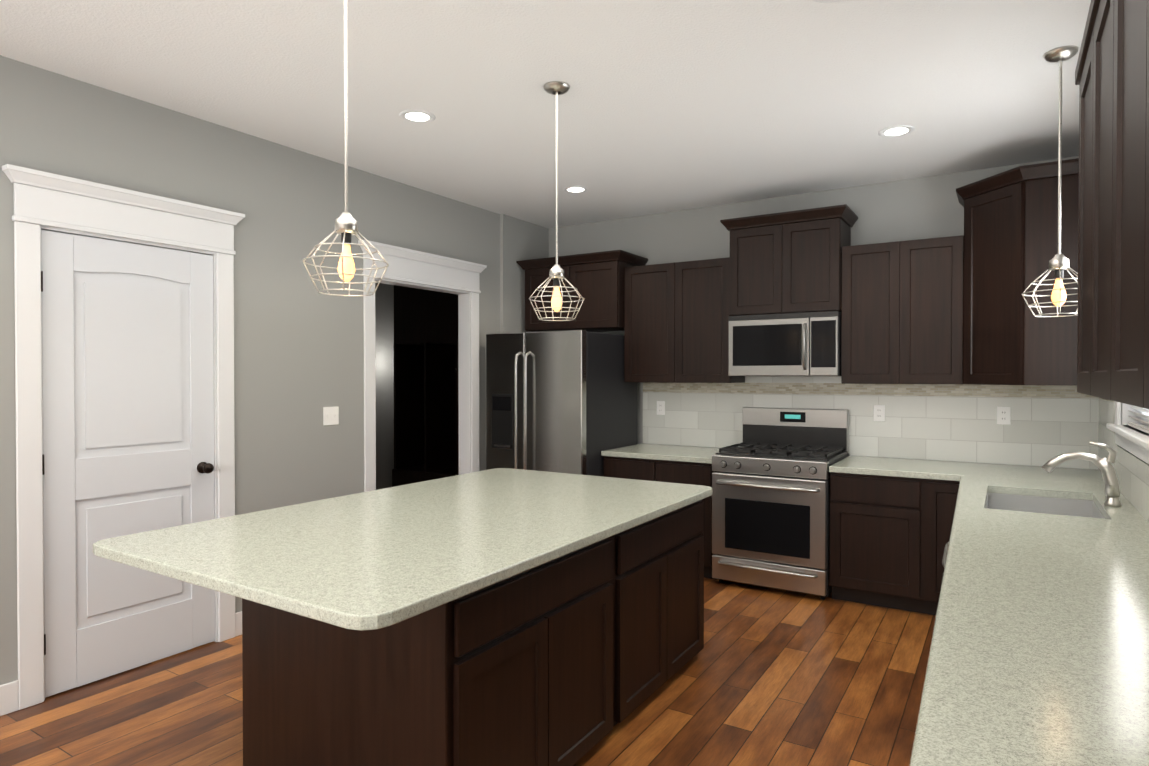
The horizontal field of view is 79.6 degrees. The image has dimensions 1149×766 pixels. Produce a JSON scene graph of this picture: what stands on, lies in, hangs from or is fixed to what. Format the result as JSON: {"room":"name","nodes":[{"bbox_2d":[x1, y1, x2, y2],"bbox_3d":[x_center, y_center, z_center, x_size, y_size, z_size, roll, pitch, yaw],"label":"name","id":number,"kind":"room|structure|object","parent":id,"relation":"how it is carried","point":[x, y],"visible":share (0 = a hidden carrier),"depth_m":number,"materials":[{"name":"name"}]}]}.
{"room":"kitchen","nodes":[
{"label":"kitchen","id":0,"kind":"room"},
{"bbox_2d":[375,283,393,489],"bbox_3d":[-2.346,-0.065,5.531,2.380,2.900,4.700,0,1,32],"label":"wall","id":1,"kind":"structure","parent":0,"point":[384,334],"depth_m":7.87,"materials":[{"name":"grey paint"}]},
{"bbox_2d":[0,578,935,765],"bbox_3d":[-1.598,1.445,2.751,6.820,0.060,8.600,0,1,32],"label":"floor","id":2,"kind":"structure","parent":0,"point":[765,676],"depth_m":3.03,"materials":[{"name":"brown wood"}]},
{"bbox_2d":[242,500,703,765],"bbox_3d":[-0.252,0.996,3.000,0.990,0.832,1.920,0,1,32],"label":"kitchen island","id":3,"kind":"object","parent":2,"relation":"on","point":[505,617],"depth_m":2.29,"materials":[{"name":"brown wood"}]},
{"bbox_2d":[93,468,712,635],"bbox_3d":[-0.475,0.561,2.970,1.420,0.037,2.300,0,1,32],"label":"island countertop","id":4,"kind":"structure","parent":3,"relation":"on","point":[371,562],"depth_m":2.39,"materials":[{"name":"beige stone"}]},
{"bbox_2d":[486,330,637,476],"bbox_3d":[-0.108,0.494,5.628,0.905,1.780,0.966,0,1,32],"label":"fridge","id":5,"kind":"object","parent":2,"relation":"on","point":[563,401],"visible":0.56,"depth_m":5.26,"materials":[{"name":"grey metal"}]},
{"bbox_2d":[601,443,718,579],"bbox_3d":[0.768,0.952,5.324,0.890,0.870,0.713,0,1,32],"label":"base cabinet","id":6,"kind":"object","parent":2,"relation":"on","point":[680,464],"visible":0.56,"depth_m":5.02,"materials":[{"name":"brown wood"}]},
{"bbox_2d":[712,407,848,599],"bbox_3d":[1.445,0.792,4.842,0.765,1.200,0.782,0,1,32],"label":"range","id":7,"kind":"object","parent":2,"relation":"on","point":[771,501],"visible":0.96,"depth_m":4.60,"materials":[{"name":"grey metal"}]},
{"bbox_2d":[829,472,924,613],"bbox_3d":[2.032,0.980,4.540,0.538,0.832,0.698,0,1,32],"label":"base cabinet","id":8,"kind":"object","parent":2,"relation":"on","point":[889,539],"depth_m":4.25,"materials":[{"name":"brown wood"}]},
{"bbox_2d":[829,455,968,479],"bbox_3d":[2.105,0.545,4.478,0.720,0.037,0.719,0,1,32],"label":"countertop","id":9,"kind":"structure","parent":8,"relation":"on","point":[866,465],"depth_m":4.34,"materials":[{"name":"stone"}]},
{"bbox_2d":[925,580,941,615],"bbox_3d":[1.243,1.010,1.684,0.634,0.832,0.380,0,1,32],"label":"base cabinet","id":10,"kind":"object","parent":2,"relation":"on","point":[933,604],"depth_m":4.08,"materials":[{"name":"brown wood"}]},
{"bbox_2d":[909,462,1148,765],"bbox_3d":[0.942,0.686,1.277,0.715,0.251,7.379,0,1,32],"label":"countertop","id":11,"kind":"structure","parent":10,"relation":"on","point":[1039,652],"depth_m":1.56,"materials":[{"name":"stone"}]},
{"bbox_2d":[1042,441,1120,506],"bbox_3d":[2.276,0.399,3.101,0.291,0.282,0.060,0,1,32],"label":"faucet","id":12,"kind":"object","parent":11,"relation":"on","point":[1110,479],"visible":1,"depth_m":3.04,"materials":[{"name":"silver metal"}]},
{"bbox_2d":[937,552,946,579],"bbox_3d":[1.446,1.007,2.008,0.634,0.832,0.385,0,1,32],"label":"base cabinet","id":13,"kind":"object","parent":2,"relation":"on","point":[942,565],"depth_m":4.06,"materials":[{"name":"brown wood"}]},
{"bbox_2d":[925,479,959,611],"bbox_3d":[2.363,0.982,4.332,0.244,0.832,0.698,0,1,32],"label":"base cabinet","id":14,"kind":"object","parent":2,"relation":"on","point":[940,495],"depth_m":4.07,"materials":[{"name":"brown wood"}]},
{"bbox_2d":[0,0,1147,684],"bbox_3d":[-0.648,-0.026,1.915,4.340,2.900,8.220,0,1,32],"label":"wall","id":15,"kind":"structure","parent":0,"point":[684,126],"depth_m":3.56,"materials":[{"name":"grey paint"}]},
{"bbox_2d":[0,611,241,715],"bbox_3d":[-2.617,1.351,2.634,0.013,0.130,7.080,0,1,32],"label":"baseboard","id":16,"kind":"structure","parent":15,"relation":"attached to","point":[9,697],"depth_m":2.95,"materials":[{"name":"white wood"}]},
{"bbox_2d":[2,164,244,709],"bbox_3d":[-2.172,0.242,3.402,0.178,2.332,1.065,0,1,32],"label":"door frame","id":17,"kind":"structure","parent":15,"relation":"attached to","point":[46,201],"depth_m":3.08,"materials":[{"name":"white wood"}]},
{"bbox_2d":[41,230,214,697],"bbox_3d":[-2.139,0.359,3.378,0.108,2.082,0.790,0,1,32],"label":"door","id":18,"kind":"structure","parent":15,"relation":"in","point":[128,381],"depth_m":3.33,"materials":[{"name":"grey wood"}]},
{"bbox_2d":[323,406,338,424],"bbox_3d":[-1.533,0.208,4.350,0.016,0.115,0.115,0,1,32],"label":"light switch","id":19,"kind":"object","parent":15,"relation":"attached to","point":[330,415],"visible":1,"depth_m":4.35,"materials":[{"name":"white plastic"}]},
{"bbox_2d":[302,0,388,295],"bbox_3d":[-0.732,-0.833,2.207,0.265,1.092,0.265,0,1,32],"label":"pendant light","id":20,"kind":"object","parent":15,"relation":"hanging from","point":[346,226],"visible":1,"depth_m":2.20,"materials":[{"name":"silver metal"}]},
{"bbox_2d":[399,109,434,122],"bbox_3d":[-0.820,-1.391,3.603,0.184,0.006,0.184,0,1,32],"label":"recessed light","id":21,"kind":"object","parent":15,"relation":"in","point":[417,116],"visible":1,"depth_m":3.60,"materials":[{"name":"white"}]},
{"bbox_2d":[358,240,486,491],"bbox_3d":[-1.115,0.224,5.086,0.178,2.332,1.250,0,1,32],"label":"trim","id":22,"kind":"structure","parent":15,"relation":"attached to","point":[419,270],"depth_m":5.15,"materials":[{"name":"white wood"}]},
{"bbox_2d":[529,81,584,320],"bbox_3d":[-0.083,-0.844,3.240,0.265,1.092,0.265,0,1,32],"label":"pendant light","id":23,"kind":"object","parent":15,"relation":"hanging from","point":[556,272],"visible":1,"depth_m":3.23,"materials":[{"name":"silver metal"}]},
{"bbox_2d":[563,186,587,192],"bbox_3d":[0.009,-1.406,5.018,0.184,0.006,0.184,0,1,32],"label":"recessed light","id":24,"kind":"object","parent":15,"relation":"in","point":[575,189],"visible":1,"depth_m":5.01,"materials":[{"name":"white"}]},
{"bbox_2d":[516,250,647,331],"bbox_3d":[0.061,-0.749,5.877,1.013,0.600,0.498,0,1,32],"label":"upper cabinet","id":25,"kind":"object","parent":15,"relation":"attached to","point":[596,279],"visible":0.81,"depth_m":5.65,"materials":[{"name":"brown wood"}]},
{"bbox_2d":[624,257,744,382],"bbox_3d":[0.865,-0.469,5.464,0.883,0.930,0.348,0,1,32],"label":"upper cabinet","id":26,"kind":"object","parent":15,"relation":"attached to","point":[676,314],"visible":0.79,"depth_m":5.30,"materials":[{"name":"brown wood"}]},
{"bbox_2d":[720,204,857,315],"bbox_3d":[1.546,-0.842,4.985,0.871,0.695,0.428,0,1,32],"label":"upper cabinet","id":27,"kind":"object","parent":15,"relation":"attached to","point":[785,262],"visible":0.92,"depth_m":4.82,"materials":[{"name":"brown wood"}]},
{"bbox_2d":[728,311,841,375],"bbox_3d":[1.537,-0.268,4.977,0.761,0.438,0.442,0,1,32],"label":"over-the-range microwave","id":28,"kind":"object","parent":27,"relation":"attached to","point":[798,344],"visible":0.92,"depth_m":4.81,"materials":[{"name":"grey metal"}]},
{"bbox_2d":[813,0,840,2],"bbox_3d":[0.911,-1.378,2.410,0.184,0.006,0.184,0,1,32],"label":"recessed light","id":29,"kind":"object","parent":15,"relation":"in","point":[825,1],"visible":1,"depth_m":2.49,"materials":[{"name":"white"}]},
{"bbox_2d":[643,376,1098,469],"bbox_3d":[1.893,0.015,5.025,3.096,1.009,0.008,0,1,32],"label":"backsplash","id":30,"kind":"structure","parent":15,"relation":"attached to","point":[950,422],"depth_m":4.75,"materials":[{"name":"tile"}]},
{"bbox_2d":[657,401,664,414],"bbox_3d":[0.719,0.208,5.753,0.075,0.115,0.008,0,1,32],"label":"electrical outlet","id":31,"kind":"object","parent":30,"relation":"attached to","point":[660,407],"visible":1,"depth_m":5.75,"materials":[{"name":"white plastic"}]},
{"bbox_2d":[873,405,884,420],"bbox_3d":[2.147,0.212,4.857,0.075,0.115,0.008,0,1,32],"label":"electrical outlet","id":32,"kind":"object","parent":30,"relation":"attached to","point":[878,412],"visible":1,"depth_m":4.86,"materials":[{"name":"white plastic"}]},
{"bbox_2d":[997,407,1010,424],"bbox_3d":[2.778,0.211,4.461,0.075,0.115,0.008,0,1,32],"label":"electrical outlet","id":33,"kind":"object","parent":30,"relation":"attached to","point":[1003,415],"visible":1,"depth_m":4.46,"materials":[{"name":"white plastic"}]},
{"bbox_2d":[878,125,914,136],"bbox_3d":[1.784,-1.393,3.821,0.184,0.006,0.184,0,1,32],"label":"recessed light","id":34,"kind":"object","parent":15,"relation":"in","point":[898,131],"visible":1,"depth_m":3.81,"materials":[{"name":"white"}]},
{"bbox_2d":[841,235,963,383],"bbox_3d":[2.203,-0.460,4.624,0.723,0.930,0.348,0,1,32],"label":"upper cabinet","id":35,"kind":"object","parent":15,"relation":"attached to","point":[902,312],"visible":0.96,"depth_m":4.46,"materials":[{"name":"brown wood"}]},
{"bbox_2d":[956,158,1078,385],"bbox_3d":[2.702,-0.600,4.109,0.758,1.220,0.688,0,1,32],"label":"upper cabinet","id":36,"kind":"object","parent":15,"relation":"attached to","point":[1010,238],"visible":0.81,"depth_m":3.90,"materials":[{"name":"brown wood"}]},
{"bbox_2d":[1022,46,1078,316],"bbox_3d":[2.040,-0.836,2.899,0.265,1.102,0.265,0,1,32],"label":"pendant light","id":37,"kind":"object","parent":15,"relation":"hanging from","point":[1058,263],"visible":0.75,"depth_m":2.89,"materials":[{"name":"silver metal"}]},
{"bbox_2d":[1075,21,1086,393],"bbox_3d":[1.537,-0.453,1.825,0.302,0.976,0.401,0,1,32],"label":"upper cabinet","id":38,"kind":"object","parent":15,"relation":"attached to","point":[1081,68],"depth_m":2.02,"materials":[{"name":"brown wood"}]},
{"bbox_2d":[1083,0,1102,396],"bbox_3d":[1.325,-0.449,1.486,0.302,0.976,0.400,0,1,32],"label":"upper cabinet","id":39,"kind":"object","parent":15,"relation":"attached to","point":[1093,90],"depth_m":1.71,"materials":[{"name":"brown wood"}]},
{"bbox_2d":[1099,0,1134,404],"bbox_3d":[1.112,-0.446,1.148,0.302,0.976,0.399,0,1,32],"label":"upper cabinet","id":40,"kind":"object","parent":15,"relation":"attached to","point":[1112,75],"depth_m":1.35,"materials":[{"name":"brown wood"}]},
{"bbox_2d":[1098,398,1148,521],"bbox_3d":[1.239,0.302,1.081,0.008,0.518,7.368,0,1,32],"label":"backsplash","id":41,"kind":"structure","parent":15,"relation":"attached to","point":[1131,472],"depth_m":3.23,"materials":[{"name":"tile"}]},
{"bbox_2d":[1106,401,1148,463],"bbox_3d":[2.450,-0.332,2.931,0.170,1.290,1.280,0,1,32],"label":"window","id":42,"kind":"structure","parent":15,"relation":"in","point":[1133,441],"depth_m":3.18,"materials":[{"name":"white"}]},
{"bbox_2d":[1128,405,1148,433],"bbox_3d":[2.456,-0.081,2.930,0.040,0.600,1.040,0,1,32],"label":"window blind","id":43,"kind":"object","parent":42,"relation":"attached to","point":[1141,427],"visible":0.19,"depth_m":3.15,"materials":[{"name":"white plastic"}]},
{"bbox_2d":[1131,0,1148,408],"bbox_3d":[0.900,-0.442,0.810,0.302,0.976,0.399,0,1,32],"label":"upper cabinet","id":44,"kind":"object","parent":15,"relation":"attached to","point":[1139,18],"depth_m":1.10,"materials":[{"name":"brown wood"}]}
]}

